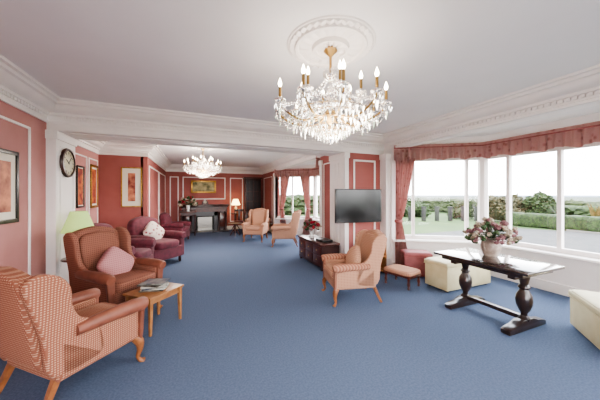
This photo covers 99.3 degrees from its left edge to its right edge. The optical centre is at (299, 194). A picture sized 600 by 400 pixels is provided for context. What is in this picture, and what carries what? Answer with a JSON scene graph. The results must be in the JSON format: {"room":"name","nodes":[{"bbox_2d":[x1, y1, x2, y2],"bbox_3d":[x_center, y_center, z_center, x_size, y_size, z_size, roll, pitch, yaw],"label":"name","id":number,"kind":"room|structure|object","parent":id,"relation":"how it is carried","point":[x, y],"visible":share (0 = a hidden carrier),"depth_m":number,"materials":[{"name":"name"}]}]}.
{"room":"care facility","nodes":[
{"label":"care facility","id":0,"kind":"room"},
{"bbox_2d":[0,100,46,275],"bbox_3d":[-2.154,0.150,-0.022,0.200,2.900,7.600,0,0,-22],"label":"wall","id":1,"kind":"structure","parent":0,"point":[13,137],"depth_m":3.07,"materials":[{"name":"paint"}]},
{"bbox_2d":[0,148,18,224],"bbox_3d":[-3.111,-0.090,2.612,0.033,0.800,0.680,0,0,-22],"label":"framed picture","id":2,"kind":"object","parent":1,"relation":"attached to","point":[9,160],"visible":1,"depth_m":2.79,"materials":[{"name":"beige"}]},
{"bbox_2d":[0,115,30,274],"bbox_3d":[-2.435,0.205,0.944,0.020,2.090,4.800,0,0,-22],"label":"trim","id":3,"kind":"structure","parent":1,"relation":"attached to","point":[1,116],"depth_m":3.14,"materials":[{"name":"white paint"}]},
{"bbox_2d":[45,130,76,282],"bbox_3d":[-3.660,0.350,3.781,0.350,2.500,0.660,0,0,-22],"label":"pillar","id":4,"kind":"structure","parent":1,"relation":"attached to","point":[60,189],"depth_m":3.56,"materials":[{"name":"white paint"}]},
{"bbox_2d":[59,148,75,177],"bbox_3d":[-3.484,-0.480,3.832,0.045,0.440,0.440,0,0,-22],"label":"wall clock","id":5,"kind":"object","parent":4,"relation":"attached to","point":[67,162],"visible":1,"depth_m":3.80,"materials":[{"name":"brown wood"}]},
{"bbox_2d":[75,146,97,222],"bbox_3d":[-4.583,0.150,5.088,0.200,2.900,2.500,0,0,-22],"label":"wall","id":6,"kind":"structure","parent":0,"point":[79,160],"depth_m":5.57,"materials":[{"name":"paint"}]},
{"bbox_2d":[75,165,84,207],"bbox_3d":[-4.519,-0.170,5.245,0.033,0.860,0.360,0,0,-22],"label":"framed picture","id":7,"kind":"object","parent":6,"relation":"attached to","point":[79,170],"visible":0.93,"depth_m":5.20,"materials":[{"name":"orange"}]},
{"bbox_2d":[75,153,97,222],"bbox_3d":[-4.525,0.205,5.231,0.020,2.090,2.120,0,0,-22],"label":"panels","id":8,"kind":"object","parent":6,"relation":"attached to","point":[75,153],"visible":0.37,"depth_m":5.68,"materials":[{"name":"white paint"}]},
{"bbox_2d":[90,164,97,207],"bbox_3d":[-4.816,-0.200,5.966,0.033,1.000,0.460,0,0,-22],"label":"framed picture","id":9,"kind":"object","parent":6,"relation":"attached to","point":[93,168],"visible":1,"depth_m":5.92,"materials":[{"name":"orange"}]},
{"bbox_2d":[98,154,165,228],"bbox_3d":[-5.430,0.150,8.525,1.250,2.900,4.500,0,0,-22],"label":"wall","id":10,"kind":"structure","parent":0,"point":[110,211],"depth_m":6.46,"materials":[{"name":"red paint"}]},
{"bbox_2d":[121,167,141,206],"bbox_3d":[-4.312,-0.200,6.532,0.460,1.020,0.033,0,0,-22],"label":"framed picture","id":11,"kind":"object","parent":10,"relation":"attached to","point":[131,177],"visible":1,"depth_m":6.53,"materials":[{"name":"beige"}]},
{"bbox_2d":[149,165,164,224],"bbox_3d":[-4.825,0.225,8.720,0.020,2.050,4.000,0,0,-22],"label":"panels","id":12,"kind":"object","parent":10,"relation":"attached to","point":[159,173],"visible":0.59,"depth_m":8.59,"materials":[{"name":"white paint"}]},
{"bbox_2d":[76,139,321,174],"bbox_3d":[-2.920,-1.155,8.207,5.290,0.310,7.040,0,0,-22],"label":"crown molding","id":13,"kind":"structure","parent":10,"relation":"attached to","point":[151,151],"depth_m":7.48,"materials":[{"name":"white paint"}]},
{"bbox_2d":[166,172,262,225],"bbox_3d":[-3.805,0.150,11.735,4.600,2.900,0.200,0,0,-22],"label":"wall","id":14,"kind":"structure","parent":0,"point":[236,184],"depth_m":11.56,"materials":[{"name":"red paint"}]},
{"bbox_2d":[191,180,215,192],"bbox_3d":[-4.305,-0.370,11.401,1.050,0.560,0.033,0,0,-22],"label":"framed picture","id":15,"kind":"object","parent":14,"relation":"attached to","point":[197,186],"visible":1,"depth_m":11.38,"materials":[{"name":"gold"}]},
{"bbox_2d":[170,176,242,221],"bbox_3d":[-4.133,0.225,11.483,3.100,2.050,0.020,0,0,-22],"label":"panels","id":16,"kind":"object","parent":14,"relation":"attached to","point":[170,176],"visible":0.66,"depth_m":11.48,"materials":[{"name":"white paint"}]},
{"bbox_2d":[227,225,271,231],"bbox_3d":[-3.393,1.510,10.748,4.210,0.180,1.960,0,0,-22],"label":"baseboard","id":17,"kind":"structure","parent":14,"relation":"attached to","point":[239,226],"depth_m":11.88,"materials":[{"name":"white paint"}]},
{"bbox_2d":[263,156,329,238],"bbox_3d":[-0.400,0.150,9.244,0.200,2.900,7.000,0,0,-22],"label":"wall","id":18,"kind":"structure","parent":0,"point":[268,182],"depth_m":6.60,"materials":[{"name":"red paint"}]},
{"bbox_2d":[273,173,277,223],"bbox_3d":[-1.012,0.350,10.587,0.190,2.500,0.190,0,0,-22],"label":"trim","id":19,"kind":"structure","parent":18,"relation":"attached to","point":[275,194],"depth_m":10.53,"materials":[{"name":"white paint"}]},
{"bbox_2d":[264,162,329,237],"bbox_3d":[-0.471,0.225,9.134,0.020,2.050,6.550,0,0,-22],"label":"panels","id":20,"kind":"object","parent":18,"relation":"attached to","point":[328,162],"visible":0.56,"depth_m":6.51,"materials":[{"name":"white paint"}]},
{"bbox_2d":[318,160,322,236],"bbox_3d":[0.600,0.350,6.671,0.190,2.500,0.160,0,0,-22],"label":"trim","id":21,"kind":"structure","parent":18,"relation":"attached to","point":[320,163],"depth_m":6.64,"materials":[{"name":"white paint"}]},
{"bbox_2d":[275,160,318,235],"bbox_3d":[0.426,0.360,8.880,1.571,3.480,4.368,0,0,-22],"label":"wall","id":22,"kind":"structure","parent":0,"point":[312,164],"depth_m":10.25,"materials":[{"name":"white paint"}]},
{"bbox_2d":[274,175,318,231],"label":"window","id":23,"kind":"structure","parent":22,"relation":"in","point":[314,217],"depth_m":10.21,"materials":[{"name":"white paint"}]},
{"bbox_2d":[274,156,319,176],"bbox_3d":[0.293,-0.880,8.825,1.313,0.340,3.857,0,0,-22],"label":"window valance","id":24,"kind":"object","parent":22,"relation":"attached to","point":[312,171],"visible":0.41,"depth_m":10.16,"materials":[{"name":"fabric"}]},
{"bbox_2d":[279,175,289,223],"bbox_3d":[-0.614,0.370,10.345,0.437,2.380,0.157,0,0,6],"label":"curtain","id":25,"kind":"object","parent":24,"relation":"hanging from","point":[284,181],"visible":0.77,"depth_m":10.34,"materials":[{"name":"fabric"}]},
{"bbox_2d":[300,174,310,234],"bbox_3d":[0.203,0.370,10.088,0.437,2.380,0.157,0,0,6],"label":"curtain","id":26,"kind":"object","parent":24,"relation":"hanging from","point":[305,181],"visible":0.89,"depth_m":10.09,"materials":[{"name":"fabric"}]},
{"bbox_2d":[280,159,315,169],"bbox_3d":[-0.175,-1.150,8.633,0.150,0.300,4.200,0,0,-22],"label":"header","id":27,"kind":"object","parent":22,"relation":"attached to","point":[312,159],"visible":0.14,"depth_m":8.36,"materials":[{"name":"white paint"}]},
{"bbox_2d":[0,229,599,399],"bbox_3d":[-0.295,1.700,4.853,7.750,0.200,15.400,0,0,-22],"label":"floor","id":28,"kind":"structure","parent":0,"point":[258,322],"depth_m":2.71,"materials":[{"name":"blue carpet"}]},
{"bbox_2d":[0,266,148,399],"bbox_3d":[-1.967,1.066,2.163,0.798,1.117,0.911,0,0,19],"label":"armchair","id":29,"kind":"object","parent":28,"relation":"on","point":[48,331],"visible":1,"depth_m":1.85,"materials":[{"name":"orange fabric"}]},
{"bbox_2d":[63,226,165,307],"bbox_3d":[-2.527,1.033,3.470,0.971,1.186,0.848,0,0,20],"label":"armchair","id":30,"kind":"object","parent":28,"relation":"on","point":[102,258],"visible":0.77,"depth_m":3.36,"materials":[{"name":"orange fabric"}]},
{"bbox_2d":[93,223,155,257],"bbox_3d":[-3.439,1.065,4.875,0.978,1.069,0.935,0,0,-5],"label":"armchair","id":31,"kind":"object","parent":28,"relation":"on","point":[141,247],"visible":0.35,"depth_m":5.17,"materials":[{"name":"fabric"}]},
{"bbox_2d":[122,282,183,336],"bbox_3d":[-1.796,1.380,3.154,0.440,0.440,0.500,0,0,20],"label":"side table","id":32,"kind":"object","parent":28,"relation":"on","point":[173,288],"visible":0.74,"depth_m":3.03,"materials":[{"name":"brown wood"}]},
{"bbox_2d":[137,278,170,291],"bbox_3d":[-1.804,1.114,3.152,0.350,0.090,0.295,0,0,-9],"label":"magazine stack","id":33,"kind":"object","parent":32,"relation":"on","point":[159,284],"visible":1,"depth_m":3.08,"materials":[{"name":"white paper"}]},
{"bbox_2d":[127,216,185,260],"bbox_3d":[-3.412,1.056,5.993,0.998,1.089,1.018,0,0,21],"label":"armchair","id":34,"kind":"object","parent":28,"relation":"on","point":[169,243],"visible":0.73,"depth_m":5.93,"materials":[{"name":"fabric"}]},
{"bbox_2d":[159,212,190,238],"bbox_3d":[-4.374,1.105,8.922,0.899,0.990,0.826,0,0,-4],"label":"armchair","id":35,"kind":"object","parent":28,"relation":"on","point":[166,223],"visible":0.7,"depth_m":8.66,"materials":[{"name":"fabric"}]},
{"bbox_2d":[179,211,195,234],"bbox_3d":[-4.400,1.120,10.030,0.600,0.960,0.440,0,0,-22],"label":"console table","id":36,"kind":"object","parent":28,"relation":"on","point":[182,213],"visible":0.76,"depth_m":9.89,"materials":[{"name":"brown wood"}]},
{"bbox_2d":[178,196,197,210],"bbox_3d":[-4.414,0.334,10.019,0.752,0.610,0.689,0,0,-22],"label":"flower arrangement","id":37,"kind":"object","parent":36,"relation":"on","point":[190,198],"visible":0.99,"depth_m":9.99,"materials":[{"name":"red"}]},
{"bbox_2d":[181,204,229,232],"bbox_3d":[-4.144,1.010,11.141,2.040,1.180,0.600,0,0,-22],"label":"fireplace","id":38,"kind":"object","parent":28,"relation":"on","point":[211,217],"visible":0.73,"depth_m":11.27,"materials":[{"name":"grey stone"}]},
{"bbox_2d":[202,199,208,204],"bbox_3d":[-4.170,0.304,11.203,0.280,0.230,0.106,0,0,-22],"label":"mantel clock","id":39,"kind":"object","parent":38,"relation":"on","point":[204,202],"visible":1,"depth_m":11.16,"materials":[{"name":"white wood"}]},
{"bbox_2d":[228,222,241,236],"bbox_3d":[-2.543,1.354,9.984,0.560,0.508,0.560,0,0,-22],"label":"table","id":40,"kind":"object","parent":28,"relation":"on","point":[232,223],"visible":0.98,"depth_m":9.95,"materials":[{"name":"brown wood"}]},
{"bbox_2d":[234,209,243,231],"bbox_3d":[-2.634,1.109,11.010,0.440,0.987,0.507,0,0,-11],"label":"dining chair","id":41,"kind":"object","parent":28,"relation":"on","point":[238,210],"visible":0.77,"depth_m":11.19,"materials":[{"name":"brown wood"}]},
{"bbox_2d":[243,177,262,221],"bbox_3d":[-2.224,0.390,11.967,0.840,2.420,0.495,0,0,-22],"label":"display cabinet","id":42,"kind":"object","parent":28,"relation":"on","point":[252,185],"visible":0.51,"depth_m":11.78,"materials":[{"name":"brown wood"}]},
{"bbox_2d":[241,208,268,241],"bbox_3d":[-1.548,1.055,9.107,0.815,1.140,0.931,0,0,8],"label":"armchair","id":43,"kind":"object","parent":28,"relation":"on","point":[257,224],"visible":1,"depth_m":9.19,"materials":[{"name":"orange fabric"}]},
{"bbox_2d":[245,217,270,234],"bbox_3d":[-1.726,1.105,10.691,0.926,0.990,0.899,0,0,8],"label":"armchair","id":44,"kind":"object","parent":28,"relation":"on","point":[247,219],"visible":0.08,"depth_m":10.62,"materials":[{"name":"orange fabric"}]},
{"bbox_2d":[271,210,300,246],"bbox_3d":[-0.430,1.055,8.177,0.931,1.140,0.815,0,0,-1],"label":"armchair","id":45,"kind":"object","parent":28,"relation":"on","point":[279,230],"visible":0.99,"depth_m":7.84,"materials":[{"name":"orange fabric"}]},
{"bbox_2d":[298,235,339,270],"bbox_3d":[0.400,1.315,5.972,0.463,0.570,1.300,0,0,-22],"label":"media cabinet","id":46,"kind":"object","parent":28,"relation":"on","point":[310,249],"visible":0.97,"depth_m":5.65,"materials":[{"name":"brown wood"}]},
{"bbox_2d":[302,218,321,237],"bbox_3d":[0.280,0.786,6.168,0.437,0.487,0.472,0,0,-22],"label":"flower arrangement","id":47,"kind":"object","parent":46,"relation":"on","point":[307,225],"visible":1,"depth_m":6.11,"materials":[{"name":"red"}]},
{"bbox_2d":[316,237,332,242],"bbox_3d":[0.536,1.004,5.682,0.242,0.050,0.360,0,0,-22],"label":"box","id":48,"kind":"object","parent":46,"relation":"on","point":[323,240],"visible":1,"depth_m":5.60,"materials":[{"name":"black plastic"}]},
{"bbox_2d":[321,229,386,306],"bbox_3d":[0.841,1.088,4.030,0.870,1.072,0.766,0,0,-10],"label":"armchair","id":49,"kind":"object","parent":28,"relation":"on","point":[358,268],"visible":1,"depth_m":3.76,"materials":[{"name":"orange fabric"}]},
{"bbox_2d":[380,244,386,272],"bbox_3d":[1.534,1.265,5.258,0.400,0.670,0.285,0,0,-22],"label":"stand","id":50,"kind":"object","parent":28,"relation":"on","point":[384,259],"visible":0.02,"depth_m":5.20,"materials":[{"name":"brown wood"}]},
{"bbox_2d":[383,264,420,290],"bbox_3d":[1.822,1.445,4.557,0.400,0.310,0.540,0,0,-37],"label":"footstool","id":51,"kind":"object","parent":28,"relation":"on","point":[399,270],"visible":1,"depth_m":4.44,"materials":[{"name":"fabric"}]},
{"bbox_2d":[400,249,432,276],"bbox_3d":[2.297,1.350,5.056,0.532,0.500,0.353,0,0,9],"label":"ottoman","id":52,"kind":"object","parent":28,"relation":"on","point":[414,258],"visible":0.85,"depth_m":4.91,"materials":[{"name":"pink fabric"}]},
{"bbox_2d":[424,256,490,292],"bbox_3d":[2.811,1.350,4.542,1.131,0.500,0.473,0,0,-22],"label":"ottoman","id":53,"kind":"object","parent":28,"relation":"on","point":[440,273],"visible":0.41,"depth_m":4.32,"materials":[{"name":"beige fabric"}]},
{"bbox_2d":[434,248,564,335],"bbox_3d":[2.558,1.220,3.400,0.760,0.760,1.160,0,0,-22],"label":"table","id":54,"kind":"object","parent":28,"relation":"on","point":[515,268],"visible":1,"depth_m":3.13,"materials":[{"name":"brown wood"}]},
{"bbox_2d":[462,217,522,256],"bbox_3d":[2.637,0.572,3.537,0.621,0.535,0.614,0,0,-22],"label":"flower vase","id":55,"kind":"object","parent":54,"relation":"on","point":[490,245],"visible":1,"depth_m":3.45,"materials":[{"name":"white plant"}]},
{"bbox_2d":[567,289,599,349],"bbox_3d":[3.376,1.365,2.622,0.613,0.470,0.872,0,0,27],"label":"ottoman","id":56,"kind":"object","parent":28,"relation":"on","point":[584,305],"visible":1,"depth_m":2.82,"materials":[{"name":"beige fabric"}]},
{"bbox_3d":[-3.234,1.258,3.730,0.400,0.695,0.400,0,0,-22],"label":"table","id":57,"kind":"object","parent":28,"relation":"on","visible":0},
{"bbox_2d":[60,211,93,233],"bbox_3d":[-3.234,0.574,3.730,0.400,0.670,0.400,0,0,-22],"label":"table lamp","id":58,"kind":"object","parent":57,"relation":"on","point":[76,220],"visible":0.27,"depth_m":3.62,"materials":[{"name":"green"}]},
{"bbox_3d":[-2.902,1.214,11.512,0.460,0.788,0.461,0,0,-22],"label":"table","id":59,"kind":"object","parent":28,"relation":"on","visible":0},
{"bbox_2d":[231,199,239,212],"bbox_3d":[-2.902,0.503,11.512,0.400,0.630,0.400,0,0,-22],"label":"table lamp","id":60,"kind":"object","parent":59,"relation":"on","point":[235,202],"visible":0.75,"depth_m":11.41,"materials":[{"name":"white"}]},
{"bbox_2d":[0,0,599,167],"bbox_3d":[-1.058,-1.400,4.539,6.700,0.200,15.600,0,0,-22],"label":"ceiling","id":61,"kind":"structure","parent":0,"point":[229,58],"depth_m":2.33,"materials":[{"name":"paint"}]},
{"bbox_2d":[182,148,221,177],"bbox_3d":[-2.632,-0.850,6.917,0.976,0.840,1.022,0,0,32],"label":"chandelier","id":62,"kind":"object","parent":61,"relation":"hanging from","point":[203,167],"visible":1,"depth_m":6.80,"materials":[{"name":"clear glass"}]},
{"bbox_2d":[190,147,214,149],"bbox_3d":[-2.633,-1.274,6.919,0.722,0.050,0.722,0,0,-22],"label":"ceiling rose","id":63,"kind":"object","parent":61,"relation":"attached to","point":[197,148],"depth_m":6.97,"materials":[{"name":"white paint"}]},
{"bbox_2d":[47,123,383,155],"bbox_3d":[-1.076,-1.092,4.845,6.500,0.415,0.620,0,0,-22],"label":"ceiling beam","id":64,"kind":"structure","parent":61,"relation":"attached to","point":[78,132],"depth_m":4.37,"materials":[{"name":"white paint"}]},
{"bbox_2d":[287,15,375,68],"bbox_3d":[0.265,-1.274,2.218,0.762,0.050,0.762,0,0,-22],"label":"ceiling rose","id":65,"kind":"object","parent":61,"relation":"attached to","point":[353,38],"depth_m":2.09,"materials":[{"name":"white paint"}]},
{"bbox_2d":[274,46,392,145],"bbox_3d":[0.266,-0.850,2.216,0.976,0.840,1.022,0,0,32],"label":"chandelier","id":66,"kind":"object","parent":61,"relation":"hanging from","point":[330,116],"visible":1,"depth_m":2.08,"materials":[{"name":"clear glass"}]},
{"bbox_2d":[349,153,379,248],"bbox_3d":[1.380,0.350,5.867,1.180,2.500,0.600,0,0,-22],"label":"wall","id":67,"kind":"structure","parent":0,"point":[364,171],"depth_m":5.54,"materials":[{"name":"red paint"}]},
{"bbox_2d":[329,152,349,252],"bbox_3d":[0.862,0.350,5.654,0.140,2.500,0.680,0,0,-22],"label":"pilaster","id":68,"kind":"object","parent":67,"relation":"attached to","point":[339,163],"visible":0.52,"depth_m":5.53,"materials":[{"name":"white paint"}]},
{"bbox_2d":[335,189,380,222],"bbox_3d":[1.158,0.220,5.282,1.040,0.680,0.273,0,0,-16],"label":"television","id":69,"kind":"object","parent":67,"relation":"attached to","point":[351,205],"visible":1,"depth_m":5.14,"materials":[{"name":"black plastic"}]},
{"bbox_2d":[353,159,375,245],"bbox_3d":[1.405,0.245,5.545,0.580,2.010,0.020,0,0,-22],"label":"moulding","id":70,"kind":"structure","parent":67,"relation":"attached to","point":[354,160],"depth_m":5.44,"materials":[{"name":"white paint"}]},
{"bbox_2d":[384,149,395,264],"bbox_3d":[2.039,0.300,5.685,0.200,2.600,0.240,0,0,-22],"label":"wall","id":71,"kind":"structure","parent":0,"point":[392,161],"depth_m":5.55,"materials":[{"name":"white paint"}]},
{"bbox_2d":[379,153,390,265],"bbox_3d":[1.900,0.350,5.654,0.200,2.500,0.250,0,0,-22],"label":"trim","id":72,"kind":"structure","parent":71,"relation":"attached to","point":[384,159],"depth_m":5.56,"materials":[{"name":"white paint"}]},
{"bbox_2d":[392,105,599,296],"bbox_3d":[3.793,0.360,3.265,1.719,3.480,5.820,0,0,-22],"label":"wall","id":73,"kind":"structure","parent":0,"point":[577,275],"depth_m":4.21,"materials":[{"name":"white paint"}]},
{"bbox_2d":[0,54,599,150],"bbox_3d":[0.643,-1.155,1.130,5.890,0.310,7.640,0,0,-22],"label":"trim","id":74,"kind":"structure","parent":73,"relation":"attached to","point":[18,89],"depth_m":3.71,"materials":[{"name":"white paint"}]},
{"bbox_2d":[392,142,599,264],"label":"window","id":75,"kind":"structure","parent":73,"relation":"in","point":[559,251],"depth_m":4.90,"materials":[{"name":"white paint"}]},
{"bbox_2d":[399,101,599,147],"bbox_3d":[3.107,-1.150,3.091,0.200,0.300,5.850,0,0,-22],"label":"header","id":76,"kind":"object","parent":73,"relation":"attached to","point":[595,103],"visible":0.22,"depth_m":3.47,"materials":[{"name":"white paint"}]},
{"bbox_2d":[394,121,599,160],"bbox_3d":[3.655,-0.880,3.223,1.461,0.340,5.336,0,0,-22],"label":"window valance","id":77,"kind":"object","parent":76,"relation":"attached to","point":[580,135],"visible":0.99,"depth_m":4.60,"materials":[{"name":"fabric"}]},
{"bbox_2d":[394,156,414,264],"bbox_3d":[2.209,0.370,5.386,0.421,2.380,0.156,0,0,5],"label":"curtain","id":78,"kind":"object","parent":77,"relation":"hanging from","point":[404,168],"visible":0.86,"depth_m":5.38,"materials":[{"name":"fabric"}]},
{"label":"outside","id":79,"kind":"structure","parent":0,"visible":0},
{"bbox_2d":[408,196,599,201],"bbox_3d":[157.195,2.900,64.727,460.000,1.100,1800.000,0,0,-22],"label":"fields","id":80,"kind":"structure","parent":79,"point":[595,199],"depth_m":239.77,"materials":[{"name":"green plant"}]},
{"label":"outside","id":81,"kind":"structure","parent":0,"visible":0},
{"bbox_2d":[287,195,599,196],"bbox_3d":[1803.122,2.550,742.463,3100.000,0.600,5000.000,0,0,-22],"label":"sea","id":82,"kind":"structure","parent":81,"point":[287,195],"depth_m":1148.65,"materials":[{"name":"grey liquid"}]},
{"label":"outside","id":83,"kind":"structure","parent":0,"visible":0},
{"bbox_2d":[285,201,586,234],"bbox_3d":[17.406,2.100,23.389,170.000,0.300,190.000,0,0,-22],"label":"lawn","id":84,"kind":"structure","parent":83,"point":[430,225],"depth_m":16.86,"materials":[{"name":"green plant"}]},
{"bbox_2d":[284,194,318,214],"bbox_3d":[5.770,1.017,29.374,19.209,2.254,2.357,0,0,-29],"label":"hedge","id":85,"kind":"object","parent":84,"relation":"on","point":[298,199],"visible":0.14,"depth_m":25.23,"materials":[{"name":"green plant"}]},
{"bbox_2d":[404,198,431,216],"bbox_3d":[10.191,1.088,23.145,2.833,1.925,2.675,0,0,12],"label":"bush","id":86,"kind":"object","parent":84,"relation":"on","point":[418,205],"visible":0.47,"depth_m":22.34,"materials":[{"name":"green plant"}]},
{"bbox_2d":[408,207,477,220],"bbox_3d":[9.241,1.415,19.054,8.452,1.070,0.353,0,0,-2],"label":"posts","id":87,"kind":"object","parent":84,"relation":"on","point":[423,209],"visible":0.56,"depth_m":19.04,"materials":[{"name":"black"}]},
{"bbox_2d":[446,202,475,218],"bbox_3d":[13.414,1.264,21.196,2.280,1.455,2.030,0,0,39],"label":"bush","id":88,"kind":"object","parent":84,"relation":"on","point":[456,210],"visible":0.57,"depth_m":20.80,"materials":[{"name":"green plant"}]},
{"bbox_2d":[476,193,527,220],"bbox_3d":[14.599,0.885,18.604,2.997,2.142,2.724,0,0,40],"label":"bush","id":89,"kind":"object","parent":84,"relation":"on","point":[497,205],"visible":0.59,"depth_m":17.97,"materials":[{"name":"green plant"}]},
{"bbox_2d":[409,228,599,252],"bbox_3d":[17.319,1.940,-9.361,11.900,0.020,49.500,0,0,-22],"label":"driveway","id":90,"kind":"structure","parent":84,"relation":"on","point":[589,242],"depth_m":11.45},
{"bbox_2d":[410,198,599,213],"bbox_3d":[20.262,1.194,17.055,2.295,1.858,45.953,0,0,-19],"label":"hedge","id":91,"kind":"object","parent":84,"relation":"on","point":[442,203],"visible":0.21,"depth_m":27.49,"materials":[{"name":"green plant"}]},
{"bbox_2d":[522,190,556,213],"bbox_3d":[16.587,0.780,18.087,2.359,2.246,2.184,0,0,-22],"label":"bush","id":92,"kind":"object","parent":84,"relation":"on","point":[540,203],"visible":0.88,"depth_m":17.30,"materials":[{"name":"green plant"}]},
{"bbox_2d":[505,212,599,231],"bbox_3d":[14.487,1.531,14.707,0.970,0.909,4.543,0,0,-22],"label":"clipped hedge","id":93,"kind":"object","parent":84,"relation":"on","point":[535,220],"visible":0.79,"depth_m":14.32,"materials":[{"name":"green plant"}]},
{"bbox_2d":[564,205,599,215],"bbox_3d":[21.464,1.332,5.817,1.726,1.473,23.705,0,0,-21],"label":"hedge","id":94,"kind":"object","parent":84,"relation":"on","point":[568,209],"visible":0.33,"depth_m":15.71,"materials":[{"name":"green plant"}]},
{"bbox_2d":[566,229,599,233],"bbox_3d":[23.314,1.900,-8.136,0.120,0.100,47.200,0,0,-22],"label":"kerb","id":95,"kind":"object","parent":84,"relation":"on","point":[567,229],"visible":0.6,"depth_m":13.04,"materials":[{"name":"grey"}]},
{"bbox_2d":[588,204,599,216],"bbox_3d":[17.109,1.203,12.287,1.289,1.508,4.366,0,0,-22],"label":"ornamental grasses","id":96,"kind":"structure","parent":84,"relation":"on","point":[592,212],"depth_m":14.06,"materials":[{"name":"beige plant"}]}
]}

